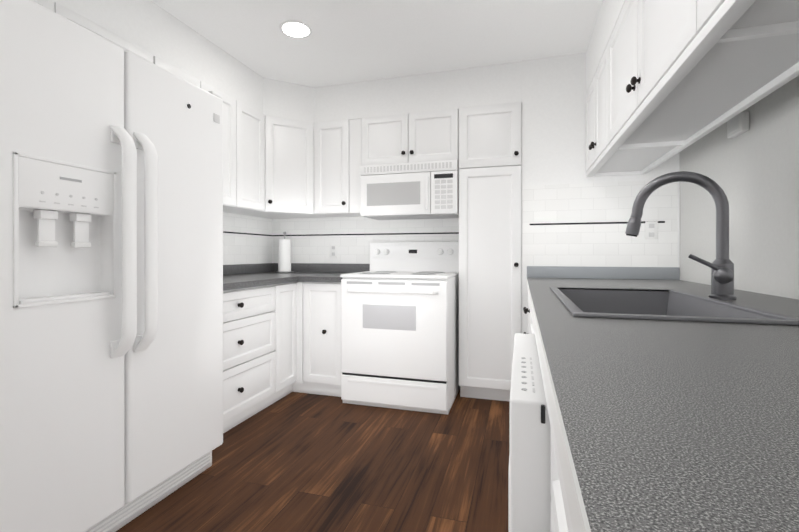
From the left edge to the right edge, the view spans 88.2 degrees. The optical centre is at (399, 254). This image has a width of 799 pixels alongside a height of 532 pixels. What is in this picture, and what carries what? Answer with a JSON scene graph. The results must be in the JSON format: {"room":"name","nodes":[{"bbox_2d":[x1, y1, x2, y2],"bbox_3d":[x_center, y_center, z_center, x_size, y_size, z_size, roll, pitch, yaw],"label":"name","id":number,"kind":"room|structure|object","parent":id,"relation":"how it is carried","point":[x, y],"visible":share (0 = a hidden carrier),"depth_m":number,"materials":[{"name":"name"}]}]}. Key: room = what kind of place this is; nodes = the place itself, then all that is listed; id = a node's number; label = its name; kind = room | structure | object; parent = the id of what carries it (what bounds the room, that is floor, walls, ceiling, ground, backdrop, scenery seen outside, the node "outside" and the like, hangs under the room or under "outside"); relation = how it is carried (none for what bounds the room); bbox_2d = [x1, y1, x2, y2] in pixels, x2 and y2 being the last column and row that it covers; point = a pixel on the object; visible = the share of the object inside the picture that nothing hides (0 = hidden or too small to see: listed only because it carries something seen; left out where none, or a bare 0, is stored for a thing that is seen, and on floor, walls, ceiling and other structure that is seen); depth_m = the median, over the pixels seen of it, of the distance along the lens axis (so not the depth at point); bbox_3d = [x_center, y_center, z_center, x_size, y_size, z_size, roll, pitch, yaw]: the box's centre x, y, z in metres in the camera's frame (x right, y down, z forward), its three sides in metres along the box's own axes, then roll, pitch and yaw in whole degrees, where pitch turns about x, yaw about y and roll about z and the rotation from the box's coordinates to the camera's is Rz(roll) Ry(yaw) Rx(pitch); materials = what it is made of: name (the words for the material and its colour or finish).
{"room":"kitchen","nodes":[
{"label":"kitchen","id":0,"kind":"room"},
{"bbox_2d":[116,389,509,531],"bbox_3d":[-0.444,1.094,0.717,3.430,0.060,5.820,0,0,16],"label":"floor","id":1,"kind":"structure","parent":0,"point":[298,462],"depth_m":1.99,"materials":[{"name":"brown wood"}]},
{"bbox_2d":[0,0,222,531],"bbox_3d":[-1.355,0.133,1.710,0.873,1.858,0.945,0,0,16],"label":"fridge","id":2,"kind":"object","parent":1,"relation":"on","point":[111,286],"visible":1,"depth_m":1.47,"materials":[{"name":"white metal"}]},
{"bbox_2d":[223,282,341,432],"bbox_3d":[-0.933,0.630,2.931,0.996,0.859,1.603,0,0,16],"label":"base cabinet","id":3,"kind":"object","parent":1,"relation":"on","point":[282,340],"visible":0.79,"depth_m":2.84,"materials":[{"name":"white wood"}]},
{"bbox_2d":[223,263,369,290],"bbox_3d":[-0.933,0.139,2.930,0.996,0.119,1.603,0,0,16],"label":"countertop","id":4,"kind":"structure","parent":3,"relation":"on","point":[237,276],"depth_m":3.31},
{"bbox_2d":[276,232,293,272],"bbox_3d":[-1.000,-0.022,3.589,0.150,0.359,0.150,0,0,16],"label":"paper towel holder","id":5,"kind":"object","parent":4,"relation":"on","point":[284,255],"visible":0.98,"depth_m":3.54,"materials":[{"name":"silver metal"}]},
{"bbox_2d":[340,241,459,414],"bbox_3d":[0.034,0.476,3.092,0.766,1.165,0.727,0,0,16],"label":"range","id":6,"kind":"object","parent":1,"relation":"on","point":[399,325],"visible":1,"depth_m":2.82,"materials":[{"name":"white metal"}]},
{"bbox_2d":[459,102,521,400],"bbox_3d":[0.685,-0.006,3.089,0.441,2.130,0.383,0,0,16],"label":"pantry","id":7,"kind":"object","parent":1,"relation":"on","point":[490,231],"visible":0.94,"depth_m":2.94,"materials":[{"name":"white wood"}]},
{"bbox_2d":[508,316,542,531],"bbox_3d":[0.737,0.634,0.830,0.981,0.860,0.619,0,0,16],"label":"dishwasher","id":8,"kind":"object","parent":1,"relation":"on","point":[526,355],"depth_m":0.68,"materials":[{"name":"white metal"}]},
{"bbox_2d":[524,292,531,315],"bbox_3d":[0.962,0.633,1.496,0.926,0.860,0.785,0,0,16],"label":"base cabinet","id":9,"kind":"object","parent":1,"relation":"on","point":[528,309],"depth_m":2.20,"materials":[{"name":"white wood"}]},
{"bbox_2d":[536,372,572,531],"bbox_3d":[0.588,0.635,0.225,0.926,0.860,0.626,0,0,16],"label":"base cabinet","id":10,"kind":"object","parent":1,"relation":"on","point":[537,500],"depth_m":0.66,"materials":[{"name":"white wood"}]},
{"bbox_2d":[526,266,798,531],"bbox_3d":[0.823,0.143,1.026,0.926,0.120,3.592,0,0,16],"label":"countertop","id":11,"kind":"structure","parent":10,"relation":"on","point":[672,426],"depth_m":0.43,"materials":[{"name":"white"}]},
{"bbox_2d":[550,287,798,325],"bbox_3d":[0.831,0.267,1.445,0.515,0.230,0.920,0,0,16],"label":"sink","id":12,"kind":"object","parent":11,"relation":"in","point":[652,304],"visible":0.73,"depth_m":1.64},
{"bbox_2d":[625,171,736,299],"bbox_3d":[1.056,-0.079,1.553,0.338,0.480,0.191,0,0,16],"label":"faucet","id":13,"kind":"object","parent":11,"relation":"on","point":[721,265],"visible":1,"depth_m":1.50,"materials":[{"name":"grey metal"}]},
{"bbox_2d":[272,219,358,272],"bbox_3d":[-0.100,-0.152,3.584,2.230,2.420,0.120,0,0,16],"label":"wall","id":14,"kind":"structure","parent":0,"point":[272,250],"depth_m":3.84,"materials":[{"name":"paint"}]},
{"bbox_2d":[233,115,327,218],"bbox_3d":[-0.978,-0.702,3.455,0.612,0.740,0.618,0,0,16],"label":"upper cabinet","id":15,"kind":"object","parent":14,"relation":"attached to","point":[289,168],"visible":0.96,"depth_m":3.25,"materials":[{"name":"white wood"}]},
{"bbox_2d":[273,217,458,263],"bbox_3d":[-0.338,-0.133,3.586,1.748,0.418,0.010,0,0,16],"label":"backsplash","id":16,"kind":"structure","parent":14,"relation":"attached to","point":[313,239],"depth_m":3.61,"materials":[{"name":"white tile"}]},
{"bbox_2d":[330,244,336,256],"bbox_3d":[-0.585,-0.035,3.652,0.072,0.115,0.006,0,0,16],"label":"electrical outlet","id":17,"kind":"object","parent":16,"relation":"attached to","point":[333,250],"visible":1,"depth_m":3.65,"materials":[{"name":"white plastic"}]},
{"bbox_2d":[314,109,458,216],"bbox_3d":[-0.090,-0.701,3.321,1.172,0.740,0.373,0,0,16],"label":"upper cabinet","id":18,"kind":"object","parent":14,"relation":"attached to","point":[344,150],"visible":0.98,"depth_m":3.21,"materials":[{"name":"white wood"}]},
{"bbox_2d":[360,159,458,219],"bbox_3d":[0.106,-0.493,3.253,0.752,0.395,0.389,0,0,16],"label":"microwave","id":19,"kind":"object","parent":18,"relation":"attached to","point":[415,190],"visible":0.98,"depth_m":3.08,"materials":[{"name":"white"}]},
{"bbox_2d":[151,0,602,87],"bbox_3d":[-0.444,-1.386,0.712,3.430,0.060,5.820,0,0,16],"label":"ceiling","id":20,"kind":"structure","parent":0,"point":[348,41],"depth_m":2.53,"materials":[{"name":"paint"}]},
{"bbox_2d":[53,0,521,122],"bbox_3d":[-0.905,-1.213,0.848,2.230,0.288,5.580,0,0,16],"label":"soffit","id":21,"kind":"structure","parent":20,"relation":"attached to","point":[153,28],"depth_m":2.98,"materials":[{"name":"paint"}]},
{"bbox_2d":[279,21,311,37],"bbox_3d":[-0.626,-1.357,2.486,0.190,0.006,0.190,0,0,16],"label":"recessed light","id":22,"kind":"object","parent":20,"relation":"in","point":[295,29],"visible":1,"depth_m":2.48,"materials":[{"name":"white"}]},
{"bbox_2d":[586,0,624,94],"bbox_3d":[0.906,-1.213,0.975,0.348,0.288,3.645,0,0,16],"label":"soffit","id":23,"kind":"structure","parent":20,"relation":"attached to","point":[608,16],"depth_m":2.26,"materials":[{"name":"paint"}]},
{"bbox_2d":[586,48,685,175],"bbox_3d":[1.314,-0.810,2.365,0.350,0.520,0.741,0,0,16],"label":"upper cabinet","id":24,"kind":"object","parent":23,"relation":"hanging from","point":[600,161],"depth_m":2.36,"materials":[{"name":"white wood"}]},
{"bbox_2d":[602,0,798,147],"bbox_3d":[1.057,-0.808,1.492,0.350,0.520,1.080,0,0,16],"label":"upper cabinet","id":25,"kind":"object","parent":23,"relation":"hanging from","point":[671,78],"depth_m":1.40,"materials":[{"name":"white wood"}]},
{"bbox_2d":[686,0,798,43],"bbox_3d":[0.752,-0.806,0.455,0.350,0.520,1.081,0,0,16],"label":"upper cabinet","id":26,"kind":"object","parent":23,"relation":"hanging from","point":[705,19],"depth_m":0.95,"materials":[{"name":"white wood"}]},
{"bbox_2d":[522,53,678,333],"bbox_3d":[1.441,-0.151,2.956,1.080,2.420,0.455,0,0,16],"label":"wall","id":27,"kind":"structure","parent":0,"point":[553,120],"depth_m":2.83,"materials":[{"name":"paint"}]},
{"bbox_2d":[522,180,677,266],"bbox_3d":[1.316,-0.201,2.749,0.954,0.558,0.010,0,0,16],"label":"backsplash","id":28,"kind":"structure","parent":27,"relation":"attached to","point":[582,224],"depth_m":2.75,"materials":[{"name":"white tile"}]},
{"bbox_2d":[645,221,657,238],"bbox_3d":[1.622,-0.158,2.652,0.072,0.115,0.006,0,0,16],"label":"electrical outlet","id":29,"kind":"object","parent":28,"relation":"attached to","point":[651,229],"visible":1,"depth_m":2.65,"materials":[{"name":"white plastic"}]},
{"bbox_2d":[679,76,798,299],"bbox_3d":[1.079,-0.145,0.029,0.120,2.420,5.365,0,0,16],"label":"wall","id":30,"kind":"structure","parent":0,"point":[753,171],"depth_m":1.78,"materials":[{"name":"grey paint"}]},
{"bbox_2d":[678,182,679,266],"bbox_3d":[1.770,-0.161,2.614,0.010,0.638,0.013,0,0,16],"label":"trim","id":31,"kind":"structure","parent":30,"relation":"attached to","point":[678,224],"depth_m":2.61,"materials":[{"name":"white"}]},
{"bbox_2d":[727,111,749,137],"bbox_3d":[1.543,-0.591,1.880,0.033,0.085,0.140,0,0,16],"label":"thermostat","id":32,"kind":"object","parent":30,"relation":"attached to","point":[738,125],"visible":0.98,"depth_m":1.85,"materials":[{"name":"white plastic"}]},
{"bbox_3d":[-2.032,-0.147,1.182,0.120,2.420,5.820,0,0,16],"label":"wall","id":33,"kind":"structure","parent":0,"visible":0},
{"bbox_2d":[32,0,59,14],"bbox_3d":[-1.679,-0.941,1.549,0.343,0.255,0.485,0,0,16],"label":"upper cabinet","id":34,"kind":"object","parent":33,"relation":"attached to","point":[49,4],"depth_m":1.71,"materials":[{"name":"white wood"}]},
{"bbox_2d":[60,5,155,64],"bbox_3d":[-1.542,-0.941,2.014,0.343,0.255,0.485,0,0,16],"label":"upper cabinet","id":35,"kind":"object","parent":33,"relation":"attached to","point":[65,12],"depth_m":1.94,"materials":[{"name":"white wood"}]},
{"bbox_2d":[156,57,239,207],"bbox_3d":[-1.379,-0.700,2.569,0.343,0.740,0.662,0,0,16],"label":"upper cabinet","id":36,"kind":"object","parent":33,"relation":"attached to","point":[231,106],"depth_m":2.78,"materials":[{"name":"white wood"}]},
{"bbox_2d":[223,102,264,212],"bbox_3d":[-1.239,-0.701,3.045,0.343,0.740,0.331,0,0,16],"label":"upper cabinet","id":37,"kind":"object","parent":33,"relation":"attached to","point":[243,157],"depth_m":3.01,"materials":[{"name":"white wood"}]},
{"bbox_2d":[223,212,272,264],"bbox_3d":[-1.420,-0.132,3.028,0.010,0.418,1.668,0,0,16],"label":"backsplash","id":38,"kind":"structure","parent":33,"relation":"attached to","point":[247,239],"depth_m":3.47,"materials":[{"name":"white tile"}]}
]}

